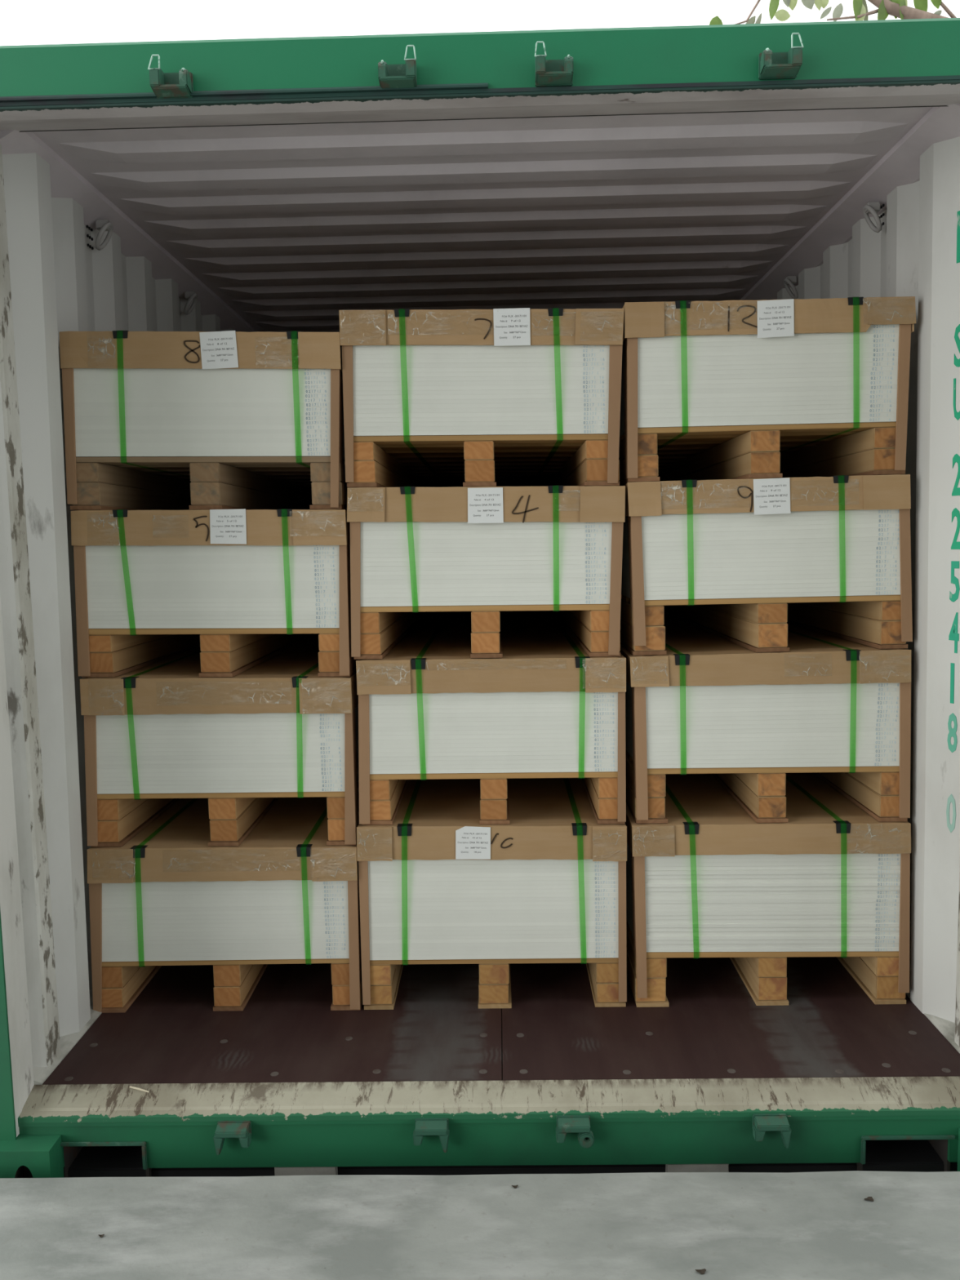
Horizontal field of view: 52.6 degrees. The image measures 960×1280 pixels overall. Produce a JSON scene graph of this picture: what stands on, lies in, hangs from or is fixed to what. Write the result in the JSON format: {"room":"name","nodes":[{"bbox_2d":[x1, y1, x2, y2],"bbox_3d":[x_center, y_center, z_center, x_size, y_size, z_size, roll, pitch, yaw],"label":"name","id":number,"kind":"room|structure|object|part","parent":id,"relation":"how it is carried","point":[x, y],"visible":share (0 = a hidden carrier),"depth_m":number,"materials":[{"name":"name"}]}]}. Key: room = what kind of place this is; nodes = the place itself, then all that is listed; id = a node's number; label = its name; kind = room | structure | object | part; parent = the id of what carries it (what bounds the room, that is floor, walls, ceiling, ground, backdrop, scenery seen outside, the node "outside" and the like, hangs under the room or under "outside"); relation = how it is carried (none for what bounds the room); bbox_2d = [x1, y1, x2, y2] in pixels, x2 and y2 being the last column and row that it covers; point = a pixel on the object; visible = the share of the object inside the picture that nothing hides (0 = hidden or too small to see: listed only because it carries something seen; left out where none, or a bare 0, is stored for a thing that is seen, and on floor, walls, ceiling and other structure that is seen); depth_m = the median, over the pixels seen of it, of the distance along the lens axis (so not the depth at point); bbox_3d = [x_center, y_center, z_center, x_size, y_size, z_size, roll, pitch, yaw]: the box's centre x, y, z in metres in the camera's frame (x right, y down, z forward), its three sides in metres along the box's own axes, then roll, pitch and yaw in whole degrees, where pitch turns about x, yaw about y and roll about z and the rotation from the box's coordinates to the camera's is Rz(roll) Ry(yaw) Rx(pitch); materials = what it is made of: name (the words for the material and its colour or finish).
{"room":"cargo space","nodes":[
{"label":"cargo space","id":0,"kind":"room"},
{"bbox_2d":[2,152,235,1036],"bbox_3d":[-1.097,-0.340,5.324,0.100,2.410,5.750,-1,6,1],"label":"wall","id":1,"kind":"structure","parent":0,"point":[60,282],"depth_m":2.59,"materials":[{"name":"white metal"}]},
{"bbox_2d":[0,144,61,1140],"bbox_3d":[-1.215,0.016,2.348,0.180,2.400,0.266,-1,6,1],"label":"post","id":2,"kind":"object","parent":1,"relation":"attached to","point":[29,1028],"visible":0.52,"depth_m":2.38,"materials":[{"name":"metal"}]},
{"bbox_3d":[-1.220,0.016,2.348,0.170,2.400,0.266,-1,6,1],"label":"plate","id":3,"kind":"part","parent":2,"relation":"part of","materials":[{"name":"green paint"}]},
{"bbox_2d":[32,989,102,1084],"bbox_3d":[-1.092,0.832,5.367,0.094,0.090,5.898,-1,6,1],"label":"ledge","id":4,"kind":"object","parent":1,"relation":"attached to","point":[68,1042],"visible":0.12,"depth_m":2.60,"materials":[{"name":"paint"}]},
{"bbox_2d":[0,129,257,332],"bbox_3d":[-1.119,-1.490,5.226,0.138,0.181,5.835,-1,6,1],"label":"rail","id":5,"kind":"object","parent":1,"relation":"attached to","point":[100,214],"visible":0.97,"depth_m":2.98,"materials":[{"name":"metal"}]},
{"bbox_2d":[0,1170,959,1279],"bbox_3d":[0.012,2.274,-2.095,14.000,1.245,8.803,-1,6,1],"label":"floor","id":6,"kind":"structure","parent":0,"point":[817,1225],"depth_m":2.04,"materials":[{"name":"concrete"}]},
{"bbox_2d":[694,1268,706,1274],"bbox_3d":[0.433,1.237,1.904,0.022,0.004,0.012,-1,6,1],"label":"scrap","id":7,"kind":"object","parent":6,"relation":"on","point":[700,1271],"visible":1,"depth_m":1.91,"materials":[{"name":"brown"}]},
{"bbox_2d":[864,1196,873,1201],"bbox_3d":[0.840,1.209,2.103,0.020,0.004,0.013,-1,6,1],"label":"scrap","id":8,"kind":"object","parent":6,"relation":"on","point":[870,1198],"visible":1,"depth_m":2.10,"materials":[{"name":"brown"}]},
{"bbox_2d":[0,1075,959,1177],"bbox_3d":[0.080,1.201,2.845,2.710,0.308,1.150,-1,6,1],"label":"beam","id":9,"kind":"structure","parent":0,"point":[775,1120],"depth_m":2.34,"materials":[{"name":"metal"}]},
{"bbox_2d":[129,1085,149,1092],"bbox_3d":[-0.844,1.113,2.408,0.054,0.009,0.005,0,6,16],"label":"straw","id":10,"kind":"object","parent":9,"relation":"on","point":[131,1086],"visible":1,"depth_m":2.41,"materials":[{"name":"beige"}]},
{"bbox_3d":[0.066,1.204,2.337,2.580,0.120,0.012,-1,6,1],"label":"plate","id":11,"kind":"part","parent":9,"relation":"part of","materials":[{"name":"green paint"}]},
{"bbox_2d":[0,17,959,132],"bbox_3d":[0.019,-1.260,2.179,2.720,0.155,0.267,-1,6,1],"label":"header beam","id":12,"kind":"structure","parent":0,"point":[911,63],"depth_m":2.10,"materials":[{"name":"green metal"}]},
{"bbox_3d":[0.019,-1.264,2.181,2.720,0.148,0.180,-1,6,1],"label":"plate","id":13,"kind":"part","parent":12,"relation":"part of","materials":[{"name":"green paint"}]},
{"bbox_2d":[31,106,933,332],"bbox_3d":[0.071,-1.544,5.208,2.380,0.022,5.820,-1,6,1],"label":"ceiling","id":14,"kind":"structure","parent":0,"point":[293,227],"depth_m":2.88,"materials":[{"name":"paint"}]},
{"bbox_2d":[42,956,959,1084],"bbox_3d":[0.117,0.825,5.345,2.322,0.061,5.900,-1,6,1],"label":"floor","id":15,"kind":"structure","parent":0,"point":[287,1030],"depth_m":2.64,"materials":[{"name":"wood"}]},
{"bbox_2d":[87,796,362,1013],"bbox_3d":[-0.698,0.639,4.597,0.776,0.489,3.713,-1,6,1],"label":"load","id":16,"kind":"object","parent":15,"relation":"on","point":[165,896],"visible":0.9,"depth_m":2.77,"materials":[{"name":"white"}]},
{"bbox_2d":[80,633,359,847],"bbox_3d":[-0.701,0.158,4.548,0.763,0.488,3.713,-1,6,1],"label":"load","id":17,"kind":"object","parent":16,"relation":"on","point":[157,735],"visible":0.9,"depth_m":2.72,"materials":[{"name":"white"}]},
{"bbox_2d":[71,508,358,677],"bbox_3d":[-0.709,-0.310,4.501,0.760,0.471,3.713,-1,6,1],"label":"load","id":18,"kind":"object","parent":17,"relation":"on","point":[243,587],"visible":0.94,"depth_m":2.67,"materials":[{"name":"white"}]},
{"bbox_2d":[59,330,347,510],"bbox_3d":[-0.718,-0.776,4.456,0.760,0.486,3.711,-1,6,1],"label":"load","id":19,"kind":"object","parent":18,"relation":"on","point":[227,420],"visible":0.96,"depth_m":2.63,"materials":[{"name":"white"}]},
{"bbox_3d":[-0.500,0.992,3.613,1.149,0.022,2.396,-1,6,1],"label":"plywood panel","id":20,"kind":"part","parent":15,"relation":"part of","materials":[{"name":"brown wood"}]},
{"bbox_2d":[356,777,626,1009],"bbox_3d":[0.067,0.600,4.580,0.755,0.542,3.713,-1,6,1],"label":"load","id":21,"kind":"object","parent":15,"relation":"on","point":[438,885],"visible":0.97,"depth_m":2.75,"materials":[{"name":"white"}]},
{"bbox_2d":[355,610,626,824],"bbox_3d":[0.061,0.100,4.529,0.748,0.476,3.713,-1,6,1],"label":"load","id":22,"kind":"object","parent":21,"relation":"on","point":[428,709],"visible":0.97,"depth_m":2.70,"materials":[{"name":"white"}]},
{"bbox_2d":[346,485,625,659],"bbox_3d":[0.049,-0.368,4.483,0.754,0.474,3.713,-1,6,1],"label":"load","id":23,"kind":"object","parent":22,"relation":"on","point":[485,552],"visible":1,"depth_m":2.65,"materials":[{"name":"white"}]},
{"bbox_2d":[338,307,624,487],"bbox_3d":[0.039,-0.831,4.436,0.754,0.475,3.713,-1,6,1],"label":"load","id":24,"kind":"object","parent":23,"relation":"on","point":[521,397],"visible":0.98,"depth_m":2.61,"materials":[{"name":"white"}]},
{"bbox_3d":[0.662,0.971,3.591,1.171,0.022,2.396,-1,6,1],"label":"plywood panel","id":25,"kind":"part","parent":15,"relation":"part of","materials":[{"name":"brown wood"}]},
{"bbox_2d":[625,772,911,1007],"bbox_3d":[0.850,0.589,4.566,0.781,0.535,3.713,-1,6,1],"label":"load","id":26,"kind":"object","parent":15,"relation":"on","point":[712,880],"visible":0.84,"depth_m":2.74,"materials":[{"name":"white"}]},
{"bbox_2d":[619,613,911,823],"bbox_3d":[0.833,0.087,4.515,0.774,0.484,3.713,-1,6,1],"label":"load","id":27,"kind":"object","parent":26,"relation":"on","point":[837,710],"visible":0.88,"depth_m":2.69,"materials":[{"name":"white"}]},
{"bbox_2d":[620,474,912,655],"bbox_3d":[0.819,-0.385,4.469,0.774,0.477,3.711,-1,6,1],"label":"load","id":28,"kind":"object","parent":27,"relation":"on","point":[737,562],"visible":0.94,"depth_m":2.64,"materials":[{"name":"white"}]},
{"bbox_2d":[618,296,915,485],"bbox_3d":[0.799,-0.851,4.421,0.764,0.469,3.713,-1,6,1],"label":"load","id":29,"kind":"object","parent":28,"relation":"on","point":[785,388],"visible":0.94,"depth_m":2.60,"materials":[{"name":"white"}]},
{"bbox_2d":[777,136,959,1022],"bbox_3d":[1.268,-0.382,5.279,0.093,2.410,5.750,-1,6,1],"label":"wall","id":30,"kind":"structure","parent":0,"point":[915,252],"depth_m":2.60,"materials":[{"name":"white metal"}]},
{"bbox_2d":[739,103,959,300],"bbox_3d":[1.226,-1.532,5.182,0.170,0.181,5.835,-1,6,1],"label":"rail","id":31,"kind":"object","parent":30,"relation":"attached to","point":[900,166],"visible":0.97,"depth_m":2.88,"materials":[{"name":"metal"}]},
{"bbox_2d":[905,971,959,1053],"bbox_3d":[1.314,0.789,5.322,0.072,0.090,5.898,-1,6,1],"label":"ledge","id":32,"kind":"object","parent":30,"relation":"attached to","point":[947,1028],"depth_m":2.61,"materials":[{"name":"paint"}]},
{"bbox_2d":[954,872,959,1046],"bbox_3d":[1.314,-0.029,2.304,0.200,2.400,0.274,-1,6,1],"label":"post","id":33,"kind":"object","parent":30,"relation":"attached to","point":[957,1033],"depth_m":2.51,"materials":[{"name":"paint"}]},
{"bbox_3d":[0.286,1.393,13.395,28.000,0.098,22.190,-1,6,1],"label":"ground","id":34,"kind":"structure","parent":0,"visible":0},
{"bbox_2d":[67,1139,957,1177],"bbox_3d":[0.129,1.558,5.388,2.420,1.157,5.960,-1,6,1],"label":"chassis","id":35,"kind":"object","parent":34,"relation":"on","point":[891,1155],"visible":0.02,"depth_m":2.37,"materials":[{"name":"black metal"}]},
{"bbox_2d":[274,1166,337,1175],"bbox_3d":[-0.421,1.338,2.368,0.150,0.134,0.024,-1,6,1],"label":"block","id":36,"kind":"object","parent":35,"relation":"attached to","point":[304,1171],"visible":0.24,"depth_m":2.35,"materials":[{"name":"grey concrete"}]},
{"bbox_2d":[665,1164,728,1172],"bbox_3d":[0.524,1.322,2.350,0.148,0.134,0.024,-1,6,1],"label":"block","id":37,"kind":"object","parent":35,"relation":"attached to","point":[668,1167],"visible":0.24,"depth_m":2.33,"materials":[{"name":"grey concrete"}]},
{"bbox_2d":[709,0,956,25],"bbox_3d":[2.963,-1.754,5.224,2.937,7.700,2.633,1,6,24],"label":"tree","id":38,"kind":"object","parent":34,"relation":"on","point":[900,9],"visible":0.75,"depth_m":4.48,"materials":[{"name":"green plant"}]}
]}

